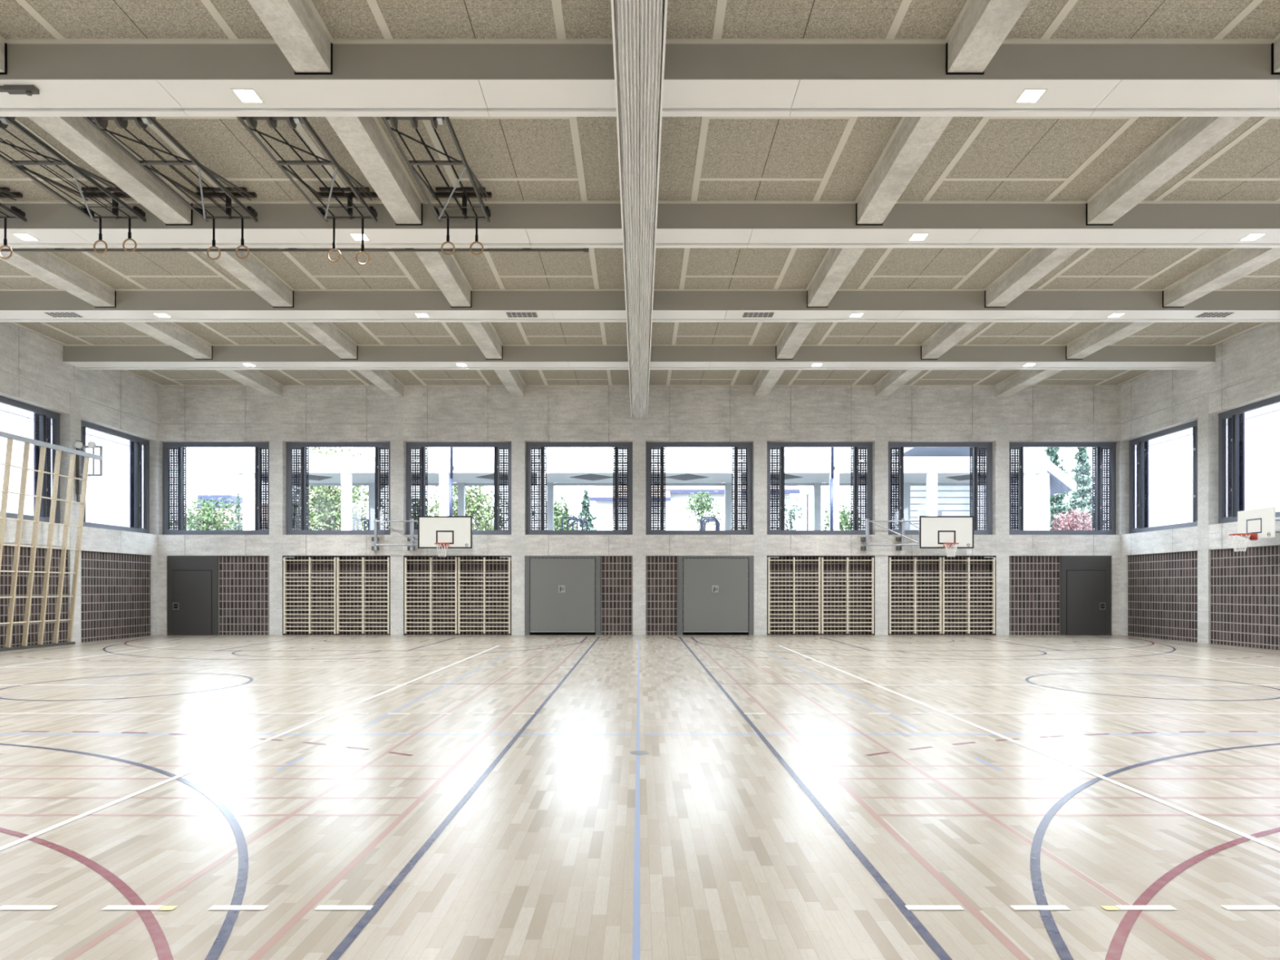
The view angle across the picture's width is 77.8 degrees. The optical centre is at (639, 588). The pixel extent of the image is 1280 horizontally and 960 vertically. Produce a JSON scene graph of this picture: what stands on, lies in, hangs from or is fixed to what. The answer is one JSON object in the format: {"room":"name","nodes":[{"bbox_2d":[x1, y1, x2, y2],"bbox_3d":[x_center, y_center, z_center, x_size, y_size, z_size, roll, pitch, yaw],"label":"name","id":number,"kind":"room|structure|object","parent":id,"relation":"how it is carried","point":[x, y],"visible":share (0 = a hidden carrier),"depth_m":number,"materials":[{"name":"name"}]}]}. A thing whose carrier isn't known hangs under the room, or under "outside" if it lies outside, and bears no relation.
{"room":"sports hall","nodes":[
{"label":"sports hall","id":0,"kind":"room"},
{"bbox_2d":[0,403,143,528],"bbox_3d":[-22.120,-4.970,14.750,0.360,6.500,41.500,0,0,0],"label":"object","id":1,"kind":"structure","parent":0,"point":[108,495],"depth_m":32.09,"materials":[{"name":"white"}]},
{"bbox_2d":[0,322,157,648],"bbox_3d":[-16.511,-2.800,12.830,0.438,8.760,28.060,0,0,0],"label":"wall","id":2,"kind":"structure","parent":0,"point":[117,595],"depth_m":23.08,"materials":[{"name":"concrete"}]},
{"bbox_2d":[0,395,60,523],"bbox_3d":[-16.685,-3.410,20.890,0.250,3.180,3.650,0,0,0],"label":"window","id":3,"kind":"structure","parent":2,"relation":"in","point":[42,417],"depth_m":22.13,"materials":[{"name":"metal"}]},
{"bbox_2d":[74,440,102,502],"bbox_3d":[-15.924,-3.370,22.945,0.752,1.800,0.170,0,0,0],"label":"bracket","id":4,"kind":"object","parent":2,"relation":"attached to","point":[78,445],"visible":0.99,"depth_m":22.94,"materials":[{"name":"metal"}]},
{"bbox_2d":[80,419,150,533],"bbox_3d":[-16.685,-3.410,25.012,0.250,3.180,3.695,0,0,0],"label":"window","id":5,"kind":"structure","parent":2,"relation":"in","point":[135,442],"depth_m":26.24,"materials":[{"name":"metal"}]},
{"bbox_2d":[149,385,1128,635],"bbox_3d":[0.000,-2.800,27.071,33.400,8.760,0.438,0,0,0],"label":"wall","id":6,"kind":"structure","parent":0,"point":[639,570],"depth_m":26.86,"materials":[{"name":"concrete"}]},
{"bbox_2d":[0,248,282,396],"bbox_3d":[-12.300,-6.676,12.879,0.476,0.408,28.158,0,0,0],"label":"ceiling beam","id":7,"kind":"structure","parent":6,"relation":"attached to","point":[42,264],"depth_m":18.01,"materials":[{"name":"concrete"}]},
{"bbox_2d":[167,555,218,635],"bbox_3d":[-15.120,0.236,26.864,1.700,2.688,0.132,0,0,0],"label":"door","id":8,"kind":"structure","parent":6,"relation":"in","point":[193,581],"depth_m":26.84,"materials":[{"name":"metal"}]},
{"bbox_2d":[0,39,403,396],"bbox_3d":[-8.200,-6.676,12.879,0.476,0.408,28.158,0,0,0],"label":"ceiling beam","id":9,"kind":"structure","parent":6,"relation":"attached to","point":[77,134],"depth_m":13.53,"materials":[{"name":"concrete"}]},
{"bbox_2d":[162,442,269,534],"bbox_3d":[-14.412,-3.410,27.245,3.775,3.180,0.250,0,0,0],"label":"window","id":10,"kind":"structure","parent":6,"relation":"in","point":[167,447],"depth_m":27.15,"materials":[{"name":"metal"}]},
{"bbox_2d":[283,557,337,633],"bbox_3d":[-11.155,0.240,26.977,1.760,2.580,0.275,0,0,0],"label":"wall bars","id":11,"kind":"object","parent":6,"relation":"attached to","point":[285,623],"visible":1,"depth_m":26.85,"materials":[{"name":"brown wood"}]},
{"bbox_2d":[285,442,390,534],"bbox_3d":[-10.250,-3.410,27.245,3.650,3.180,0.250,0,0,0],"label":"window","id":12,"kind":"structure","parent":6,"relation":"in","point":[291,446],"depth_m":27.16,"materials":[{"name":"metal"}]},
{"bbox_2d":[337,557,390,633],"bbox_3d":[-9.345,0.240,26.977,1.760,2.580,0.275,0,0,0],"label":"wall bars","id":13,"kind":"object","parent":6,"relation":"attached to","point":[363,560],"visible":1,"depth_m":26.85,"materials":[{"name":"brown wood"}]},
{"bbox_2d":[248,0,524,396],"bbox_3d":[-4.100,-6.676,12.879,0.476,0.408,28.158,0,0,0],"label":"ceiling beam","id":14,"kind":"structure","parent":6,"relation":"attached to","point":[294,26],"depth_m":12.01,"materials":[{"name":"concrete"}]},
{"bbox_2d":[371,515,472,556],"bbox_3d":[-7.328,-1.719,26.345,3.481,1.372,0.844,0,0,13],"label":"basketball hoop","id":15,"kind":"object","parent":6,"relation":"attached to","point":[437,532],"visible":1,"depth_m":26.33,"materials":[{"name":"white paint"}]},
{"bbox_2d":[404,557,457,633],"bbox_3d":[-7.055,0.240,26.977,1.760,2.580,0.275,0,0,0],"label":"wall bars","id":16,"kind":"object","parent":6,"relation":"attached to","point":[406,558],"visible":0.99,"depth_m":26.85,"materials":[{"name":"brown wood"}]},
{"bbox_2d":[405,442,511,534],"bbox_3d":[-6.150,-3.410,27.245,3.650,3.180,0.250,0,0,0],"label":"window","id":17,"kind":"structure","parent":6,"relation":"in","point":[410,446],"depth_m":27.15,"materials":[{"name":"metal"}]},
{"bbox_2d":[457,557,511,633],"bbox_3d":[-5.245,0.240,26.977,1.760,2.580,0.275,0,0,0],"label":"wall bars","id":18,"kind":"object","parent":6,"relation":"attached to","point":[484,560],"visible":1,"depth_m":26.85,"materials":[{"name":"brown wood"}]},
{"bbox_2d":[524,555,600,635],"bbox_3d":[-2.592,0.236,26.879,2.565,2.688,0.102,0,0,0],"label":"door","id":19,"kind":"structure","parent":6,"relation":"in","point":[562,590],"depth_m":26.86,"materials":[{"name":"metal"}]},
{"bbox_2d":[525,442,632,534],"bbox_3d":[-2.050,-3.410,27.245,3.650,3.180,0.250,0,0,0],"label":"window","id":20,"kind":"structure","parent":6,"relation":"in","point":[530,446],"depth_m":27.15,"materials":[{"name":"metal"}]},
{"bbox_2d":[645,442,752,534],"bbox_3d":[2.050,-3.410,27.245,3.650,3.180,0.250,0,0,0],"label":"window","id":21,"kind":"structure","parent":6,"relation":"in","point":[748,446],"depth_m":27.15,"materials":[{"name":"metal"}]},
{"bbox_2d":[677,555,753,635],"bbox_3d":[2.592,0.236,26.879,2.565,2.688,0.102,0,0,0],"label":"door","id":22,"kind":"structure","parent":6,"relation":"in","point":[715,596],"depth_m":26.86,"materials":[{"name":"metal"}]},
{"bbox_2d":[767,557,820,633],"bbox_3d":[5.245,0.240,26.977,1.760,2.580,0.275,0,0,0],"label":"wall bars","id":23,"kind":"object","parent":6,"relation":"attached to","point":[793,560],"visible":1,"depth_m":26.85,"materials":[{"name":"brown wood"}]},
{"bbox_2d":[767,442,872,534],"bbox_3d":[6.150,-3.410,27.245,3.650,3.180,0.250,0,0,0],"label":"window","id":24,"kind":"structure","parent":6,"relation":"in","point":[780,446],"depth_m":27.15,"materials":[{"name":"metal"}]},
{"bbox_2d":[820,557,873,633],"bbox_3d":[7.055,0.240,26.977,1.760,2.580,0.275,0,0,0],"label":"wall bars","id":25,"kind":"object","parent":6,"relation":"attached to","point":[822,558],"visible":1,"depth_m":26.85,"materials":[{"name":"brown wood"}]},
{"bbox_2d":[754,0,1031,396],"bbox_3d":[4.100,-6.676,12.879,0.476,0.408,28.158,0,0,0],"label":"ceiling beam","id":26,"kind":"structure","parent":6,"relation":"attached to","point":[984,25],"depth_m":12.07,"materials":[{"name":"concrete"}]},
{"bbox_2d":[888,557,941,633],"bbox_3d":[9.345,0.240,26.977,1.760,2.580,0.275,0,0,0],"label":"wall bars","id":27,"kind":"object","parent":6,"relation":"attached to","point":[914,560],"visible":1,"depth_m":26.85,"materials":[{"name":"brown wood"}]},
{"bbox_2d":[860,515,973,556],"bbox_3d":[9.242,-1.719,26.337,3.637,1.372,0.830,0,0,12],"label":"basketball hoop","id":28,"kind":"object","parent":6,"relation":"attached to","point":[945,532],"visible":1,"depth_m":26.33,"materials":[{"name":"white paint"}]},
{"bbox_2d":[888,442,992,534],"bbox_3d":[10.250,-3.410,27.245,3.650,3.180,0.250,0,0,0],"label":"window","id":29,"kind":"structure","parent":6,"relation":"in","point":[974,446],"depth_m":27.16,"materials":[{"name":"metal"}]},
{"bbox_2d":[941,557,995,633],"bbox_3d":[11.155,0.240,26.977,1.760,2.580,0.275,0,0,0],"label":"wall bars","id":30,"kind":"object","parent":6,"relation":"attached to","point":[993,623],"visible":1,"depth_m":26.85,"materials":[{"name":"brown wood"}]},
{"bbox_2d":[1008,442,1115,534],"bbox_3d":[14.412,-3.410,27.245,3.775,3.180,0.250,0,0,0],"label":"window","id":31,"kind":"structure","parent":6,"relation":"in","point":[1099,455],"depth_m":27.15,"materials":[{"name":"metal"}]},
{"bbox_2d":[875,37,1279,396],"bbox_3d":[8.200,-6.676,12.879,0.476,0.408,28.158,0,0,0],"label":"ceiling beam","id":32,"kind":"structure","parent":6,"relation":"attached to","point":[1193,136],"depth_m":13.48,"materials":[{"name":"concrete"}]},
{"bbox_2d":[1059,555,1111,635],"bbox_3d":[15.120,0.236,26.864,1.700,2.688,0.132,0,0,0],"label":"door","id":33,"kind":"structure","parent":6,"relation":"in","point":[1085,581],"depth_m":26.84,"materials":[{"name":"metal"}]},
{"bbox_2d":[995,248,1279,396],"bbox_3d":[12.300,-6.676,12.879,0.476,0.408,28.158,0,0,0],"label":"ceiling beam","id":34,"kind":"structure","parent":6,"relation":"attached to","point":[1239,262],"depth_m":17.92,"materials":[{"name":"concrete"}]},
{"bbox_2d":[0,634,1279,959],"bbox_3d":[0.000,1.703,12.830,33.400,0.254,28.860,0,0,0],"label":"floor","id":35,"kind":"structure","parent":0,"point":[287,797],"depth_m":6.10,"materials":[{"name":"brown wood"}]},
{"bbox_2d":[0,431,102,651],"bbox_3d":[-15.801,-1.120,20.600,0.606,5.400,4.600,0,0,0],"label":"climbing frame","id":36,"kind":"object","parent":35,"relation":"on","point":[10,437],"visible":1,"depth_m":20.92,"materials":[{"name":"brown wood"}]},
{"bbox_2d":[0,0,1279,386],"bbox_3d":[0.000,-7.045,12.830,33.400,0.370,28.860,0,0,0],"label":"ceiling","id":37,"kind":"structure","parent":0,"point":[519,160],"depth_m":13.26,"materials":[{"name":"brown wood"}]},
{"bbox_2d":[0,186,26,222],"bbox_3d":[-11.260,-6.657,12.260,1.020,0.435,3.520,0,0,0],"label":"rig","id":38,"kind":"object","parent":37,"relation":"attached to","point":[18,214],"visible":1,"depth_m":13.77,"materials":[{"name":"metal"}]},
{"bbox_2d":[0,217,12,259],"bbox_3d":[-11.070,-6.108,13.860,0.244,0.716,0.029,0,0,0],"label":"ring","id":39,"kind":"object","parent":38,"relation":"hanging from","point":[5,240],"visible":1,"depth_m":13.86,"materials":[{"name":"brown wood"}]},
{"bbox_2d":[0,116,146,222],"bbox_3d":[-9.150,-6.657,12.260,1.020,0.435,3.520,0,0,0],"label":"rig","id":40,"kind":"object","parent":37,"relation":"attached to","point":[100,191],"visible":0.88,"depth_m":12.78,"materials":[{"name":"metal"}]},
{"bbox_2d":[93,217,107,253],"bbox_3d":[-9.410,-6.154,13.860,0.244,0.624,0.029,0,0,0],"label":"ring","id":41,"kind":"object","parent":40,"relation":"hanging from","point":[100,233],"visible":1,"depth_m":13.85,"materials":[{"name":"brown wood"}]},
{"bbox_2d":[122,217,137,252],"bbox_3d":[-8.900,-6.167,13.860,0.244,0.598,0.029,0,0,0],"label":"ring","id":42,"kind":"object","parent":40,"relation":"hanging from","point":[129,219],"visible":1,"depth_m":13.85,"materials":[{"name":"brown wood"}]},
{"bbox_2d":[83,116,257,222],"bbox_3d":[-7.180,-6.657,12.260,1.020,0.435,3.520,0,0,0],"label":"rig","id":43,"kind":"object","parent":37,"relation":"attached to","point":[100,123],"visible":0.78,"depth_m":12.43,"materials":[{"name":"metal"}]},
{"bbox_2d":[206,217,221,260],"bbox_3d":[-7.430,-6.099,13.860,0.244,0.733,0.029,0,0,0],"label":"ring","id":44,"kind":"object","parent":43,"relation":"hanging from","point":[213,240],"visible":1,"depth_m":13.85,"materials":[{"name":"brown wood"}]},
{"bbox_2d":[235,217,249,259],"bbox_3d":[-6.930,-6.108,13.860,0.244,0.716,0.029,0,0,0],"label":"ring","id":45,"kind":"object","parent":43,"relation":"hanging from","point":[242,239],"visible":1,"depth_m":13.85,"materials":[{"name":"brown wood"}]},
{"bbox_2d":[236,116,377,222],"bbox_3d":[-5.070,-6.657,12.260,1.020,0.435,3.520,0,0,0],"label":"rig","id":46,"kind":"object","parent":37,"relation":"attached to","point":[361,192],"visible":0.79,"depth_m":12.43,"materials":[{"name":"metal"}]},
{"bbox_2d":[327,217,341,262],"bbox_3d":[-5.330,-6.079,13.860,0.244,0.774,0.029,0,0,0],"label":"ring","id":47,"kind":"object","parent":46,"relation":"hanging from","point":[334,219],"visible":1,"depth_m":13.86,"materials":[{"name":"brown wood"}]},
{"bbox_2d":[355,217,369,265],"bbox_3d":[-4.830,-6.056,13.860,0.244,0.819,0.029,0,0,0],"label":"ring","id":48,"kind":"object","parent":46,"relation":"hanging from","point":[362,219],"visible":1,"depth_m":13.86,"materials":[{"name":"brown wood"}]},
{"bbox_2d":[381,116,492,222],"bbox_3d":[-3.080,-6.657,12.260,1.020,0.435,3.520,0,0,0],"label":"rig","id":49,"kind":"object","parent":37,"relation":"attached to","point":[475,191],"visible":0.77,"depth_m":12.48,"materials":[{"name":"metal"}]},
{"bbox_2d":[440,217,454,255],"bbox_3d":[-3.340,-6.141,13.860,0.244,0.651,0.029,0,0,0],"label":"ring","id":50,"kind":"object","parent":49,"relation":"hanging from","point":[447,219],"visible":1,"depth_m":13.85,"materials":[{"name":"brown wood"}]},
{"bbox_2d":[469,217,483,255],"bbox_3d":[-2.840,-6.141,13.860,0.244,0.651,0.029,0,0,0],"label":"ring","id":51,"kind":"object","parent":49,"relation":"hanging from","point":[476,235],"visible":1,"depth_m":13.85,"materials":[{"name":"brown wood"}]},
{"bbox_2d":[610,0,667,417],"bbox_3d":[0.000,-6.046,12.865,0.560,0.684,27.930,0,0,0],"label":"curtain","id":52,"kind":"object","parent":37,"relation":"hanging from","point":[638,26],"visible":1,"depth_m":10.58,"materials":[{"name":"fabric"}]},
{"bbox_2d":[742,311,774,317],"bbox_3d":[2.790,-6.416,18.610,0.720,0.008,0.351,0,0,0],"label":"air vent","id":53,"kind":"object","parent":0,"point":[746,314],"visible":1,"depth_m":18.60,"materials":[{"name":"metal"}]},
{"bbox_2d":[1120,322,1279,650],"bbox_3d":[16.511,-2.800,12.830,0.438,8.760,28.060,0,0,0],"label":"wall","id":54,"kind":"structure","parent":0,"point":[1190,584],"depth_m":22.81,"materials":[{"name":"concrete"}]},
{"bbox_2d":[0,84,39,96],"bbox_3d":[-11.810,-6.373,10.165,8.180,0.090,0.100,0,0,0],"label":"track","id":55,"kind":"object","parent":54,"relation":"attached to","point":[28,90],"visible":1,"depth_m":10.13,"materials":[{"name":"metal"}]},
{"bbox_2d":[11,233,39,240],"bbox_3d":[-11.200,-6.416,14.490,0.300,0.008,0.300,0,0,0],"label":"ceiling light","id":56,"kind":"object","parent":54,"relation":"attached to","point":[24,237],"visible":1,"depth_m":14.49,"materials":[{"name":"white"}]},
{"bbox_2d":[14,234,36,239],"bbox_3d":[-11.200,-6.418,14.490,0.250,0.005,0.250,0,0,0],"label":"diffuser","id":57,"kind":"object","parent":56,"relation":"attached to","point":[24,237],"depth_m":14.49,"materials":[{"name":"white"}]},
{"bbox_2d":[42,311,84,317],"bbox_3d":[-13.500,-6.416,18.610,0.720,0.008,0.351,0,0,0],"label":"air vent","id":58,"kind":"object","parent":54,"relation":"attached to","point":[55,314],"visible":1,"depth_m":18.60,"materials":[{"name":"metal"}]},
{"bbox_2d":[230,88,264,103],"bbox_3d":[-5.100,-6.416,10.340,0.300,0.008,0.300,0,0,0],"label":"ceiling light","id":59,"kind":"object","parent":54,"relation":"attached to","point":[246,95],"visible":1,"depth_m":10.34,"materials":[{"name":"white"}]},
{"bbox_2d":[234,90,261,102],"bbox_3d":[-5.100,-6.418,10.340,0.250,0.005,0.250,0,0,0],"label":"diffuser","id":60,"kind":"object","parent":59,"relation":"attached to","point":[242,95],"depth_m":10.34,"materials":[{"name":"white"}]},
{"bbox_2d":[0,248,588,252],"bbox_3d":[-8.425,-6.383,14.947,14.950,0.085,0.055,0,0,0],"label":"track","id":61,"kind":"object","parent":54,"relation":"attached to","point":[584,250],"visible":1,"depth_m":14.93,"materials":[{"name":"metal"}]},
{"bbox_2d":[348,233,370,240],"bbox_3d":[-5.100,-6.416,14.490,0.300,0.008,0.300,0,0,0],"label":"ceiling light","id":62,"kind":"object","parent":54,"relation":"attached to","point":[356,237],"visible":0.93,"depth_m":14.49,"materials":[{"name":"white"}]},
{"bbox_2d":[505,311,537,317],"bbox_3d":[-2.750,-6.416,18.610,0.720,0.008,0.351,0,0,0],"label":"air vent","id":63,"kind":"object","parent":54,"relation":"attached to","point":[509,314],"visible":1,"depth_m":18.60,"materials":[{"name":"metal"}]},
{"bbox_2d":[62,345,1215,369],"bbox_3d":[0.000,-6.635,22.832,32.600,0.490,0.776,0,0,0],"label":"beam","id":64,"kind":"structure","parent":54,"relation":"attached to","point":[84,357],"depth_m":22.45,"materials":[{"name":"grey paint"}]},
{"bbox_2d":[0,44,1279,116],"bbox_3d":[0.000,-6.635,10.382,32.600,0.490,0.776,0,0,0],"label":"beam","id":65,"kind":"structure","parent":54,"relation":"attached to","point":[72,80],"depth_m":10.00,"materials":[{"name":"grey paint"}]},
{"bbox_2d":[0,204,1279,248],"bbox_3d":[0.000,-6.635,14.532,32.600,0.490,0.776,0,0,0],"label":"beam","id":66,"kind":"structure","parent":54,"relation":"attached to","point":[55,225],"depth_m":14.17,"materials":[{"name":"grey paint"}]},
{"bbox_2d":[0,290,1279,322],"bbox_3d":[0.000,-6.635,18.682,32.600,0.490,0.776,0,0,0],"label":"beam","id":67,"kind":"structure","parent":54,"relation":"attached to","point":[15,306],"depth_m":18.30,"materials":[{"name":"grey paint"}]},
{"bbox_2d":[907,233,929,240],"bbox_3d":[5.100,-6.416,14.490,0.300,0.008,0.300,0,0,0],"label":"ceiling light","id":68,"kind":"object","parent":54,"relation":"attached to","point":[914,237],"visible":1,"depth_m":14.49,"materials":[{"name":"white"}]},
{"bbox_2d":[1013,88,1048,103],"bbox_3d":[5.100,-6.416,10.340,0.300,0.008,0.300,0,0,0],"label":"ceiling light","id":69,"kind":"object","parent":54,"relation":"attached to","point":[1028,95],"visible":1,"depth_m":10.34,"materials":[{"name":"white"}]},
{"bbox_2d":[1017,90,1044,102],"bbox_3d":[5.100,-6.418,10.340,0.250,0.005,0.250,0,0,0],"label":"diffuser","id":70,"kind":"object","parent":69,"relation":"attached to","point":[1025,95],"depth_m":10.34,"materials":[{"name":"white"}]},
{"bbox_2d":[1128,420,1197,533],"bbox_3d":[16.685,-3.410,25.012,0.250,3.180,3.695,0,0,0],"label":"window","id":71,"kind":"structure","parent":54,"relation":"in","point":[1142,442],"depth_m":26.24,"materials":[{"name":"metal"}]},
{"bbox_2d":[1194,311,1235,317],"bbox_3d":[13.500,-6.416,18.610,0.720,0.008,0.351,0,0,0],"label":"air vent","id":72,"kind":"object","parent":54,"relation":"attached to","point":[1206,314],"visible":1,"depth_m":18.60,"materials":[{"name":"metal"}]},
{"bbox_2d":[1217,395,1279,523],"bbox_3d":[16.685,-3.410,20.890,0.250,3.180,3.650,0,0,0],"label":"window","id":73,"kind":"structure","parent":54,"relation":"in","point":[1236,417],"depth_m":22.17,"materials":[{"name":"metal"}]},
{"bbox_2d":[1238,233,1266,240],"bbox_3d":[11.200,-6.416,14.490,0.300,0.008,0.300,0,0,0],"label":"ceiling light","id":74,"kind":"object","parent":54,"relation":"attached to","point":[1251,237],"visible":1,"depth_m":14.49,"materials":[{"name":"white"}]},
{"bbox_2d":[1241,234,1263,239],"bbox_3d":[11.200,-6.418,14.490,0.250,0.005,0.250,0,0,0],"label":"diffuser","id":75,"kind":"object","parent":74,"relation":"attached to","point":[1250,237],"depth_m":14.49,"materials":[{"name":"white"}]},
{"bbox_2d":[1228,506,1279,551],"bbox_3d":[15.805,-1.482,20.244,1.165,1.076,1.085,0,0,-37],"label":"basketball hoop","id":76,"kind":"object","parent":54,"relation":"attached to","point":[1253,524],"visible":1,"depth_m":20.18,"materials":[{"name":"white paint"}]},
{"bbox_2d":[1135,402,1279,528],"bbox_3d":[22.120,-4.970,14.750,0.360,6.500,41.500,0,0,0],"label":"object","id":77,"kind":"structure","parent":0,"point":[1171,455],"depth_m":31.63,"materials":[{"name":"white"}]},
{"label":"outside","id":78,"kind":"structure","parent":0,"visible":0},
{"bbox_3d":[0.000,-1.570,44.400,140.000,0.300,151.200,0,0,0],"label":"ground","id":79,"kind":"structure","parent":78,"visible":0},
{"bbox_2d":[172,494,239,530],"bbox_3d":[-23.739,-3.261,43.301,4.042,3.686,2.989,0,0,0],"label":"tree","id":80,"kind":"object","parent":79,"relation":"on","point":[207,519],"visible":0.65,"depth_m":42.91,"materials":[{"name":"green plant"}]},
{"bbox_2d":[186,494,267,530],"bbox_3d":[-27.500,-4.170,56.750,7.800,4.900,6.500,0,0,0],"label":"house","id":81,"kind":"structure","parent":79,"relation":"on","point":[205,497],"depth_m":56.00,"materials":[{"name":"tile"}]},
{"bbox_2d":[231,493,243,530],"bbox_3d":[-24.005,-3.582,47.523,1.604,4.327,1.761,0,0,0],"label":"tree","id":82,"kind":"object","parent":79,"relation":"on","point":[237,515],"visible":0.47,"depth_m":47.45,"materials":[{"name":"green plant"}]},
{"bbox_2d":[266,447,383,530],"bbox_3d":[-17.422,-4.669,44.767,7.162,6.719,6.250,0,0,0],"label":"tree","id":83,"kind":"object","parent":79,"relation":"on","point":[325,501],"visible":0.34,"depth_m":44.07,"materials":[{"name":"green plant"}]},
{"bbox_2d":[448,447,453,515],"bbox_3d":[-7.902,-5.720,33.400,0.205,8.000,0.150,0,0,0],"label":"mast","id":84,"kind":"object","parent":79,"relation":"on","point":[451,467],"visible":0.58,"depth_m":33.34,"materials":[{"name":"metal"}]},
{"bbox_2d":[426,485,507,530],"bbox_3d":[-9.961,-3.945,46.179,4.604,5.262,5.674,0,0,27],"label":"tree","id":85,"kind":"object","parent":79,"relation":"on","point":[473,506],"visible":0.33,"depth_m":45.46,"materials":[{"name":"green plant"}]},
{"bbox_2d":[533,491,578,530],"bbox_3d":[-4.756,-3.413,43.952,2.807,3.988,2.103,0,0,27],"label":"tree","id":86,"kind":"object","parent":79,"relation":"on","point":[557,519],"visible":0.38,"depth_m":43.63,"materials":[{"name":"green plant"}]},
{"bbox_2d":[573,488,596,530],"bbox_3d":[-2.861,-3.404,43.032,2.060,3.970,1.936,0,0,0],"label":"tree","id":87,"kind":"object","parent":79,"relation":"on","point":[585,503],"visible":0.56,"depth_m":42.87,"materials":[{"name":"green plant"}]},
{"bbox_2d":[231,457,1046,530],"bbox_3d":[0.000,-3.670,35.700,34.800,3.900,3.640,0,0,0],"label":"canopy","id":88,"kind":"object","parent":79,"relation":"on","point":[346,473],"visible":0.47,"depth_m":33.90,"materials":[{"name":"concrete"}]},
{"bbox_2d":[294,473,332,480],"bbox_3d":[-14.650,-4.945,35.300,1.448,0.020,1.521,0,0,-44],"label":"grille","id":89,"kind":"object","parent":88,"relation":"attached to","point":[312,477],"depth_m":35.20,"materials":[{"name":"metal"}]},
{"bbox_2d":[475,473,507,479],"bbox_3d":[-6.280,-4.945,35.300,1.448,0.020,1.521,0,0,-44],"label":"grille","id":90,"kind":"object","parent":88,"relation":"attached to","point":[478,476],"depth_m":35.04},
{"bbox_2d":[569,473,613,480],"bbox_3d":[-2.095,-4.945,35.300,1.448,0.020,1.521,0,0,-44],"label":"grille","id":91,"kind":"object","parent":88,"relation":"attached to","point":[573,477],"depth_m":35.20,"materials":[{"name":"metal"}]},
{"bbox_2d":[665,473,708,480],"bbox_3d":[2.090,-4.945,35.300,1.448,0.020,1.521,0,0,44],"label":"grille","id":92,"kind":"object","parent":88,"relation":"attached to","point":[668,477],"depth_m":35.20,"materials":[{"name":"metal"}]},
{"bbox_2d":[770,473,802,479],"bbox_3d":[6.275,-4.945,35.300,1.448,0.020,1.521,0,0,-44],"label":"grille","id":93,"kind":"object","parent":88,"relation":"attached to","point":[787,476],"depth_m":35.04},
{"bbox_2d":[946,473,986,480],"bbox_3d":[14.645,-4.945,35.300,1.448,0.020,1.521,0,0,44],"label":"grille","id":94,"kind":"object","parent":88,"relation":"attached to","point":[954,477],"depth_m":35.20,"materials":[{"name":"metal"}]},
{"bbox_2d":[588,485,799,530],"bbox_3d":[3.450,-4.970,53.080,13.100,6.500,9.840,0,0,0],"label":"house","id":95,"kind":"structure","parent":79,"relation":"on","point":[676,496],"depth_m":50.00,"materials":[{"name":"tile"}]},
{"bbox_2d":[681,490,724,530],"bbox_3d":[3.331,-3.355,42.816,2.455,3.873,1.940,0,0,-24],"label":"tree","id":96,"kind":"object","parent":79,"relation":"on","point":[703,506],"visible":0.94,"depth_m":42.93,"materials":[{"name":"green plant"}]},
{"bbox_2d":[777,494,804,530],"bbox_3d":[8.246,-3.234,43.016,1.836,3.631,1.560,0,0,-27],"label":"tree","id":97,"kind":"object","parent":79,"relation":"on","point":[791,516],"visible":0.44,"depth_m":42.82,"materials":[{"name":"green plant"}]},
{"bbox_2d":[803,485,811,530],"bbox_3d":[8.480,-3.470,40.000,0.380,3.500,0.400,0,0,0],"label":"street lamp","id":98,"kind":"object","parent":79,"relation":"on","point":[807,488],"visible":0.8,"depth_m":39.96,"materials":[{"name":"metal"}]},
{"bbox_2d":[830,447,835,530],"bbox_3d":[8.127,-5.720,33.400,0.205,8.000,0.150,0,0,0],"label":"mast","id":99,"kind":"object","parent":79,"relation":"on","point":[833,468],"visible":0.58,"depth_m":33.34,"materials":[{"name":"metal"}]},
{"bbox_2d":[821,496,864,530],"bbox_3d":[11.167,-3.256,43.732,2.578,3.676,2.544,0,0,0],"label":"tree","id":100,"kind":"object","parent":79,"relation":"on","point":[843,517],"visible":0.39,"depth_m":43.43,"materials":[{"name":"green plant"}]},
{"bbox_2d":[866,447,986,530],"bbox_3d":[16.225,-4.670,44.800,4.650,5.900,13.000,0,0,0],"label":"house","id":101,"kind":"structure","parent":79,"relation":"on","point":[952,500],"depth_m":43.30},
{"bbox_2d":[985,452,1076,530],"bbox_3d":[19.700,-4.095,40.290,2.000,4.750,5.420,0,0,0],"label":"house","id":102,"kind":"structure","parent":79,"relation":"on","point":[1055,481],"depth_m":38.00,"materials":[{"name":"paint"}]},
{"bbox_2d":[1042,447,1082,530],"bbox_3d":[26.041,-5.778,50.051,3.782,8.718,4.157,0,0,9],"label":"tree","id":103,"kind":"object","parent":79,"relation":"on","point":[1052,452],"visible":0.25,"depth_m":49.56,"materials":[{"name":"green plant"}]},
{"bbox_2d":[1049,507,1092,530],"bbox_3d":[22.459,-2.802,40.939,2.637,2.768,2.771,0,0,0],"label":"bush","id":104,"kind":"object","parent":79,"relation":"on","point":[1066,524],"visible":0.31,"depth_m":40.68,"materials":[{"name":"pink plant"}]},
{"bbox_2d":[1057,447,1106,530],"bbox_3d":[29.565,-5.981,52.915,3.770,9.123,3.564,0,0,0],"label":"tree","id":105,"kind":"object","parent":79,"relation":"on","point":[1082,468],"visible":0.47,"depth_m":52.70,"materials":[{"name":"green plant"}]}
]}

